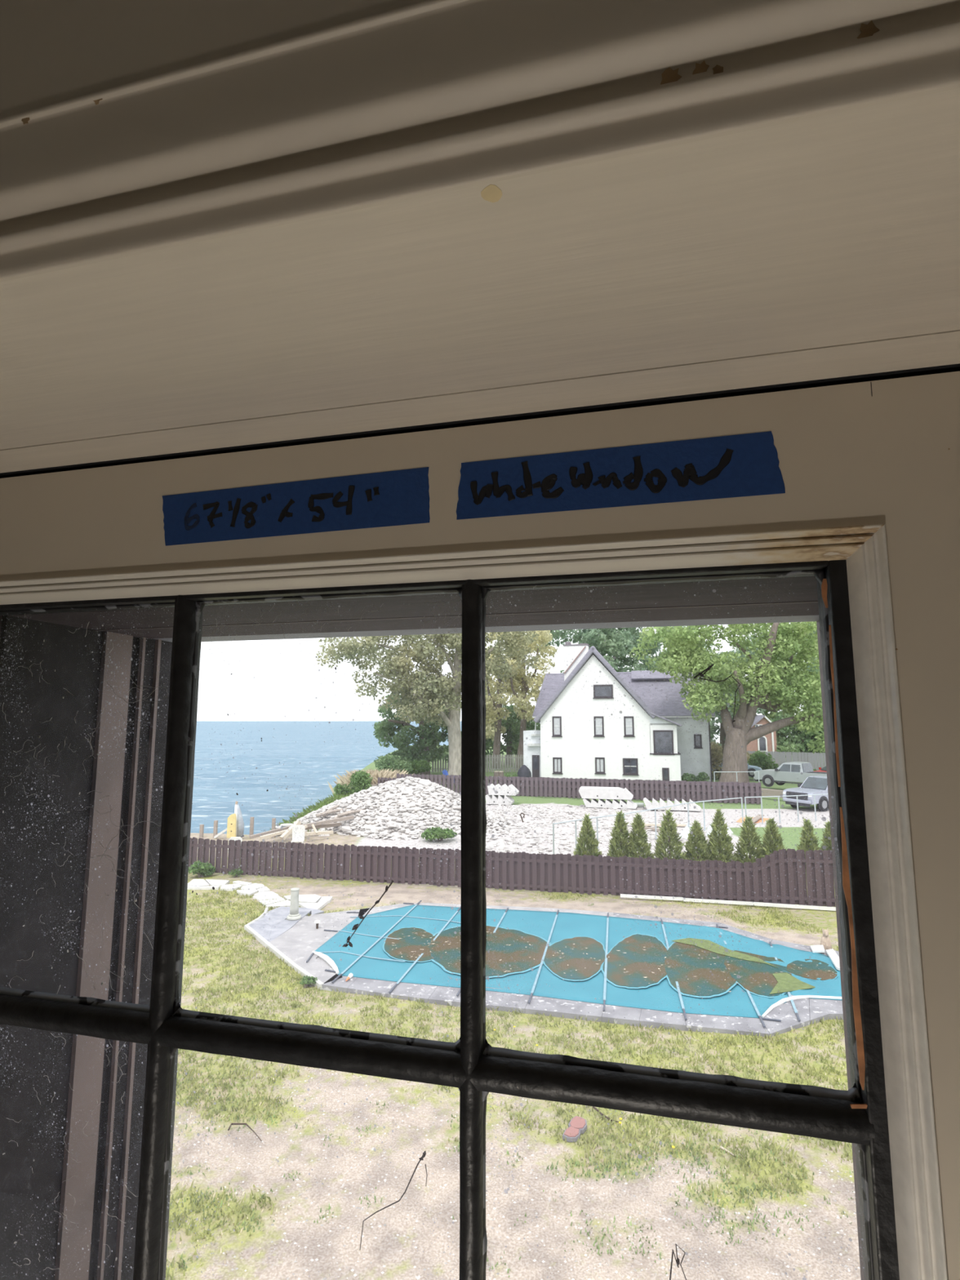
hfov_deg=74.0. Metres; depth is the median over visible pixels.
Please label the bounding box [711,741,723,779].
shrub
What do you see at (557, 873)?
picket fence
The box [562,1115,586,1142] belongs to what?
stepping stone
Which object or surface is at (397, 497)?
tape strip
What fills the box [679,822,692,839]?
plastic sheet
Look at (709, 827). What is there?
plastic sheet
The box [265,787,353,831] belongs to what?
grass
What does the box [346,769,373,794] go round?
shrub
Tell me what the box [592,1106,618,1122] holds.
stick
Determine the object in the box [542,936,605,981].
puddle
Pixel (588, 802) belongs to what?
flight
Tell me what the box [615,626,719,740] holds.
broadleaf tree
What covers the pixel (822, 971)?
puddle
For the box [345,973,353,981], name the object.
cone
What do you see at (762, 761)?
shrub
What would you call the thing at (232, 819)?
board
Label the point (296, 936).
pool deck
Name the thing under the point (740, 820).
plywood sheet
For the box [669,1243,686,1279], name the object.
vine
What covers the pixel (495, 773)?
tree stump
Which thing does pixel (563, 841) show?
rubble
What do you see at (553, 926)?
pool cover
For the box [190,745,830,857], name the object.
ground
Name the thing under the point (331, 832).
timber beam
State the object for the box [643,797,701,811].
flight
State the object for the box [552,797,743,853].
fence
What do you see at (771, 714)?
broadleaf tree
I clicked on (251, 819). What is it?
mooring post
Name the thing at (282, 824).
plastic tub
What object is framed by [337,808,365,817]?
driftwood log
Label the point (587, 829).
arborvitae
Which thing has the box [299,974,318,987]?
shrub
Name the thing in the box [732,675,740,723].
vine
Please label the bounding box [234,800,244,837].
kayak
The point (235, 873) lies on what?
shrub
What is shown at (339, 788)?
shrub
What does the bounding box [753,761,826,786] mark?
pickup truck
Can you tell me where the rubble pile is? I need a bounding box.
[292,776,515,840]
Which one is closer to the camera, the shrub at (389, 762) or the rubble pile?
the rubble pile
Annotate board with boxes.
[226,813,236,837]
[620,893,683,900]
[683,897,753,905]
[753,902,835,911]
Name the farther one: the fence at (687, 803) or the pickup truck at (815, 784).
the pickup truck at (815, 784)
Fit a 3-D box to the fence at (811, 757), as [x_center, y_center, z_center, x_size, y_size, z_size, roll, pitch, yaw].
[34.649,13.074,67.925,11.388,2.213,0.082,-5,-9,32]
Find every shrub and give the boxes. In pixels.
[188,860,215,877]
[227,867,243,877]
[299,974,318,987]
[333,783,350,795]
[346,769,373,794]
[373,754,412,773]
[406,759,432,776]
[421,826,457,841]
[680,773,695,781]
[693,772,710,781]
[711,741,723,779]
[746,750,776,777]
[746,751,763,761]
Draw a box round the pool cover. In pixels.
[306,900,841,1027]
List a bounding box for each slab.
[341,826,352,831]
[375,789,382,793]
[387,823,399,828]
[417,778,431,786]
[451,805,461,810]
[810,945,824,952]
[826,948,839,970]
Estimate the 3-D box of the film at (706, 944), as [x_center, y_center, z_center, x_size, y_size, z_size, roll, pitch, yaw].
[5.666,7.373,15.041,1.838,0.006,1.971,0,-7,0]
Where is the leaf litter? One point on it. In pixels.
(486, 931)
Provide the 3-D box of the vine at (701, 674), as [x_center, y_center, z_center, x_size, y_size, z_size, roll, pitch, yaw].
[0.191,0.027,0.522,0.030,0.015,0.002,-2,-7,13]
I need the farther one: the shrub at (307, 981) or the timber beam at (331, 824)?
the timber beam at (331, 824)
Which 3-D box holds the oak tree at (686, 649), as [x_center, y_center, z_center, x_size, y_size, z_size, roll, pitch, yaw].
[23.325,3.751,54.990,20.650,18.171,7.600,0,-7,0]
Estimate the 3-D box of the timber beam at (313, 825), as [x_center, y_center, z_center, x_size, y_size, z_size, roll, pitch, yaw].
[-7.703,8.793,29.627,0.350,0.408,0.304,0,-7,0]
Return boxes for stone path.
[186,879,332,910]
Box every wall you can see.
[0,88,959,1279]
[761,788,783,798]
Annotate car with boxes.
[711,759,761,777]
[813,765,826,772]
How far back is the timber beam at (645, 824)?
33.53 m
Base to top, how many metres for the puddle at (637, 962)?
0.012 m
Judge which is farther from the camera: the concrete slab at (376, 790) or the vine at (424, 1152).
the concrete slab at (376, 790)
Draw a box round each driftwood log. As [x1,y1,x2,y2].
[315,808,347,817]
[322,804,339,817]
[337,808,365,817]
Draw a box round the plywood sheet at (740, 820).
[736,817,768,823]
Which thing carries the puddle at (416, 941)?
on the pool cover
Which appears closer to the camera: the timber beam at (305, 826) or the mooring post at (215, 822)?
the timber beam at (305, 826)
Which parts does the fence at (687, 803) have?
post, rail, post, post, rail, rail, post, rail, post, post, rail, post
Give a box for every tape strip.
[161,466,430,546]
[456,431,785,519]
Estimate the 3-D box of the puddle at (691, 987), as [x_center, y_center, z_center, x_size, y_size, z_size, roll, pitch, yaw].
[4.892,7.298,14.335,1.905,0.012,3.501,0,-7,0]
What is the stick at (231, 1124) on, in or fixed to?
on the ground at (746, 1256)
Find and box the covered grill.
[516,764,531,777]
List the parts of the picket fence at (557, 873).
rail, rail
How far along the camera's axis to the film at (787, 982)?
13.20 m
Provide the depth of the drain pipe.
40.90 m
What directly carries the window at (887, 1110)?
in the wall at (798, 282)
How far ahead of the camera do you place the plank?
29.99 m
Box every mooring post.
[199,824,204,837]
[213,820,217,838]
[249,817,253,835]
[271,817,275,837]
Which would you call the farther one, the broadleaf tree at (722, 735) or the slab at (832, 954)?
the broadleaf tree at (722, 735)
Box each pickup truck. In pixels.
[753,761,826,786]
[782,775,828,811]
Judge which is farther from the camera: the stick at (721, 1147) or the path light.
the path light
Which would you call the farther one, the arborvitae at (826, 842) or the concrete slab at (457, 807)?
the concrete slab at (457, 807)
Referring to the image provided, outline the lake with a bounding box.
[190,720,461,834]
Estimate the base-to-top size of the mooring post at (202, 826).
0.888 m
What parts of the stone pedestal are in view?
torus moulding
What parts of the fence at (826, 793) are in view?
post, post, rail, post, post, post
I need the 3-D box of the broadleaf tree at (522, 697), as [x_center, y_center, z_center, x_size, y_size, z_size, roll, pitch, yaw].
[5.299,6.101,73.815,7.771,18.056,8.002,0,-7,0]
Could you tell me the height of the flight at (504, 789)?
0.631 m
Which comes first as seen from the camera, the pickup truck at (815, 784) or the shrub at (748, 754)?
the pickup truck at (815, 784)
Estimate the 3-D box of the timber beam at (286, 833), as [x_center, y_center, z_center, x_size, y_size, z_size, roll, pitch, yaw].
[-8.553,8.579,28.747,0.739,0.739,0.981,0,-7,0]
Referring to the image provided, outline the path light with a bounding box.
[314,920,319,928]
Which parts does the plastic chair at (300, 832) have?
seat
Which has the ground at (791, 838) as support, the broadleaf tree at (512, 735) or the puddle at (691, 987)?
the broadleaf tree at (512, 735)
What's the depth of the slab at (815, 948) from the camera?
15.10 m
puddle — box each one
[382,927,433,962]
[428,924,551,977]
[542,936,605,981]
[600,933,666,988]
[664,937,736,997]
[724,950,791,998]
[786,959,838,981]
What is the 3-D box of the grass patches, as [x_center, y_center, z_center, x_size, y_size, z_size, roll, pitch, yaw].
[0.053,7.202,12.985,18.217,0.118,16.768,0,-7,0]
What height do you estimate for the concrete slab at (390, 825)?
0.398 m
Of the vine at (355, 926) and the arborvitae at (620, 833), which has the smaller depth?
the vine at (355, 926)
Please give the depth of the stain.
0.31 m
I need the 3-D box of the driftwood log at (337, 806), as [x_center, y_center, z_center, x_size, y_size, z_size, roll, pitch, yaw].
[-7.766,8.893,33.134,0.753,0.537,0.889,0,-7,0]
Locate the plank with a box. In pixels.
[213,828,226,838]
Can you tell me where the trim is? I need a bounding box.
[0,0,959,282]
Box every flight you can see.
[485,794,514,804]
[487,783,519,795]
[578,786,633,799]
[582,798,637,808]
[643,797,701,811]
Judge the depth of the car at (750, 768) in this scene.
59.62 m
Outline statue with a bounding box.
[820,928,831,949]
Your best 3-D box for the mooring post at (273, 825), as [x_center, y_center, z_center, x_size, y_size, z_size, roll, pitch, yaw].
[-9.862,9.118,30.392,0.140,1.184,0.140,0,-7,0]
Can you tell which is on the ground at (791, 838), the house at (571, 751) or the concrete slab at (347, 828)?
the house at (571, 751)
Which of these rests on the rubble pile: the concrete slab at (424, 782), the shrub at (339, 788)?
the concrete slab at (424, 782)
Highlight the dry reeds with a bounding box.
[326,768,413,793]
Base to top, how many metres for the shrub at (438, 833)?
0.740 m
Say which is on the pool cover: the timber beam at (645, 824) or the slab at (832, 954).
the slab at (832, 954)
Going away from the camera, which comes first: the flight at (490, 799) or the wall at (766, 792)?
the flight at (490, 799)
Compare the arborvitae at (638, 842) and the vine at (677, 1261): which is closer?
the vine at (677, 1261)
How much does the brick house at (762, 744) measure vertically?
6.250 m
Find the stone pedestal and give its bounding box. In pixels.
[286,887,301,920]
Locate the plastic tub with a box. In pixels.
[280,823,293,826]
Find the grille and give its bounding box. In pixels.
[786,791,808,799]
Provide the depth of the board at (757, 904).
18.81 m
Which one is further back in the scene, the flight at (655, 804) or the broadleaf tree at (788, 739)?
the broadleaf tree at (788, 739)
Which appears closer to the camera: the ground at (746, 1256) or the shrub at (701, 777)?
the ground at (746, 1256)
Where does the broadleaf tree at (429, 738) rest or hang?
on the ground at (791, 838)
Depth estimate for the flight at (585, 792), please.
40.53 m
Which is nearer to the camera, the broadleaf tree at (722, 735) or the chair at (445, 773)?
the chair at (445, 773)
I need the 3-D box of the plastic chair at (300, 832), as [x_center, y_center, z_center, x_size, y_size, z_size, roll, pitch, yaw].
[-7.827,8.511,27.352,0.540,1.020,0.465,1,-7,-10]
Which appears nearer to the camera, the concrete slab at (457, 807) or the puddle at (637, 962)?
the puddle at (637, 962)
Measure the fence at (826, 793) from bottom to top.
1.428 m
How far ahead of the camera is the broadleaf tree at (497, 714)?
74.61 m
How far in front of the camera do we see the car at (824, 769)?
57.43 m
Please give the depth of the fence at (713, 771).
47.47 m
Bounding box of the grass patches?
[168,886,853,1277]
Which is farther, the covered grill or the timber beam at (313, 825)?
the covered grill
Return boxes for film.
[671,937,777,968]
[769,972,815,994]
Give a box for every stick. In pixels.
[227,1123,262,1141]
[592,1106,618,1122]
[720,1146,735,1155]
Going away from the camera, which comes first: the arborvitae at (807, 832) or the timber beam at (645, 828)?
the arborvitae at (807, 832)
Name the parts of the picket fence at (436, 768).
rail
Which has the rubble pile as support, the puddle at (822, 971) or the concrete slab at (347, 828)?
the concrete slab at (347, 828)
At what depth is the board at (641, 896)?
19.79 m
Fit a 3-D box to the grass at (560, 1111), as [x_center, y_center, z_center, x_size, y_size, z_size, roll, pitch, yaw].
[0.018,7.169,12.901,18.392,0.159,16.762,0,-7,0]
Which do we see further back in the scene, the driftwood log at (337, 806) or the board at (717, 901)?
the driftwood log at (337, 806)
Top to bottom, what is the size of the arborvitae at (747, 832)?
2.196 m
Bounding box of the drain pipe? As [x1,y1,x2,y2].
[634,802,644,807]
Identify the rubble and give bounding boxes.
[485,804,755,859]
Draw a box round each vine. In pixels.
[342,880,393,946]
[360,1151,426,1248]
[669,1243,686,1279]
[693,663,732,682]
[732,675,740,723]
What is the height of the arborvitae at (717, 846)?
2.440 m
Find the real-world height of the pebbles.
0.082 m
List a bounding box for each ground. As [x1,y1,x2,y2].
[165,857,861,1279]
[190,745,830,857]
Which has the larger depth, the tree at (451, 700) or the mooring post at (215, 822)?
the tree at (451, 700)
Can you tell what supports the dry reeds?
on the ground at (791, 838)
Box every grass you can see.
[165,886,853,1279]
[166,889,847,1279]
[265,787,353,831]
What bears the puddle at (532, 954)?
on the pool cover
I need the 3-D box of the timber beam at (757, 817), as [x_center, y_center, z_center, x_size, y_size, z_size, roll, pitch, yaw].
[15.246,9.897,35.191,1.669,0.210,2.027,0,-7,0]
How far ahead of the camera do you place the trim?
0.31 m
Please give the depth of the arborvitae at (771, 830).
23.02 m
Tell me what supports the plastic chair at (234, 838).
on the ground at (746, 1256)
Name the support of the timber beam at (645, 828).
on the ground at (791, 838)
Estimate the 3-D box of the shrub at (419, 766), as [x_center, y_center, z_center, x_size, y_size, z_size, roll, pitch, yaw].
[-6.154,12.393,60.932,3.264,1.942,2.716,0,-7,0]
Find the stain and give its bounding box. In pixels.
[480,184,502,202]
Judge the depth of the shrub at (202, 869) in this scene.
22.64 m
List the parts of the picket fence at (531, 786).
rail, rail, rail, post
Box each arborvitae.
[573,813,602,856]
[607,810,632,857]
[625,813,655,858]
[652,808,687,859]
[681,818,714,861]
[702,807,738,862]
[733,814,764,863]
[760,816,787,858]
[795,817,821,875]
[817,820,833,867]
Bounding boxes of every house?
[523,641,715,782]
[746,715,777,758]
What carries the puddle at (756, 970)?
on the pool cover
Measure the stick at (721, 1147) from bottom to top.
0.024 m
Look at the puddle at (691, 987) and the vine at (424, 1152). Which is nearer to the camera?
the vine at (424, 1152)
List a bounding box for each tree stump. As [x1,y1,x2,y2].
[493,771,498,778]
[498,771,503,776]
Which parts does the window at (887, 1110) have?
pane, pane, pane, pane, casing trim, pane, pane, casing trim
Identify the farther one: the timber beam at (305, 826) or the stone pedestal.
the timber beam at (305, 826)
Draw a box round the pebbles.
[172,1011,859,1279]
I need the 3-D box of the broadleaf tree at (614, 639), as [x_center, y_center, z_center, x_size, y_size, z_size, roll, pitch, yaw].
[15.713,4.882,84.105,19.182,22.987,11.999,0,-7,0]
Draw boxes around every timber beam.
[248,823,301,839]
[259,825,307,839]
[280,820,301,839]
[288,815,354,828]
[305,822,342,830]
[306,830,333,835]
[311,824,317,833]
[644,822,687,826]
[644,826,660,831]
[751,814,764,823]
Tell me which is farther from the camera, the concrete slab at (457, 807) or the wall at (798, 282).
the concrete slab at (457, 807)
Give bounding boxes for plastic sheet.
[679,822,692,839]
[706,822,733,835]
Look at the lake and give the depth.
118.03 m
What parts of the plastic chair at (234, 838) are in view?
backrest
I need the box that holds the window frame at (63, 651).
[0,576,864,1279]
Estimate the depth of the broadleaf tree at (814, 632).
97.06 m
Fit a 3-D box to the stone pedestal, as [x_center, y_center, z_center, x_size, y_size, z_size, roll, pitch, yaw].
[-5.182,7.364,17.785,0.400,0.800,0.400,0,-7,0]
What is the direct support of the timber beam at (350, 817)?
on the rubble pile
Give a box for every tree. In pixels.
[315,631,539,782]
[373,675,461,774]
[460,690,540,764]
[484,631,520,768]
[496,630,557,769]
[535,626,662,673]
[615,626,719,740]
[629,621,825,782]
[709,634,802,757]
[761,694,795,719]
[769,669,825,762]
[795,622,819,676]
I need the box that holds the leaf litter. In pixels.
[391,931,833,991]
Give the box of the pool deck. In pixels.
[244,902,843,1037]
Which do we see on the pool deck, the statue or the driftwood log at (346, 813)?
the statue
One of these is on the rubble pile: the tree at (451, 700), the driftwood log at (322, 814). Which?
the driftwood log at (322, 814)
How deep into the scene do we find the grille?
39.58 m
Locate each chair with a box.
[227,836,242,857]
[291,825,305,843]
[441,769,454,780]
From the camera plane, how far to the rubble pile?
32.44 m
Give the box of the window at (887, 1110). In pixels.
[0,524,947,1279]
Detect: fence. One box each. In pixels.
[188,837,835,906]
[377,773,761,804]
[431,754,523,772]
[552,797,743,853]
[713,771,759,782]
[744,793,828,823]
[746,751,826,770]
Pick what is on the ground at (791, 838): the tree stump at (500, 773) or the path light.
the tree stump at (500, 773)
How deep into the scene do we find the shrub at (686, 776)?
55.78 m
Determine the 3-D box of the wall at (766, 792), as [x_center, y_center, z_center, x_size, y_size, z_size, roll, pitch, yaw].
[20.819,10.797,44.745,1.557,0.532,2.643,0,-7,0]
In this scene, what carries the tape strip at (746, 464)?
attached to the wall at (798, 282)
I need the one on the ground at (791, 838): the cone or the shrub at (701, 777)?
the shrub at (701, 777)
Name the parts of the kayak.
deck panel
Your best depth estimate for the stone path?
20.34 m

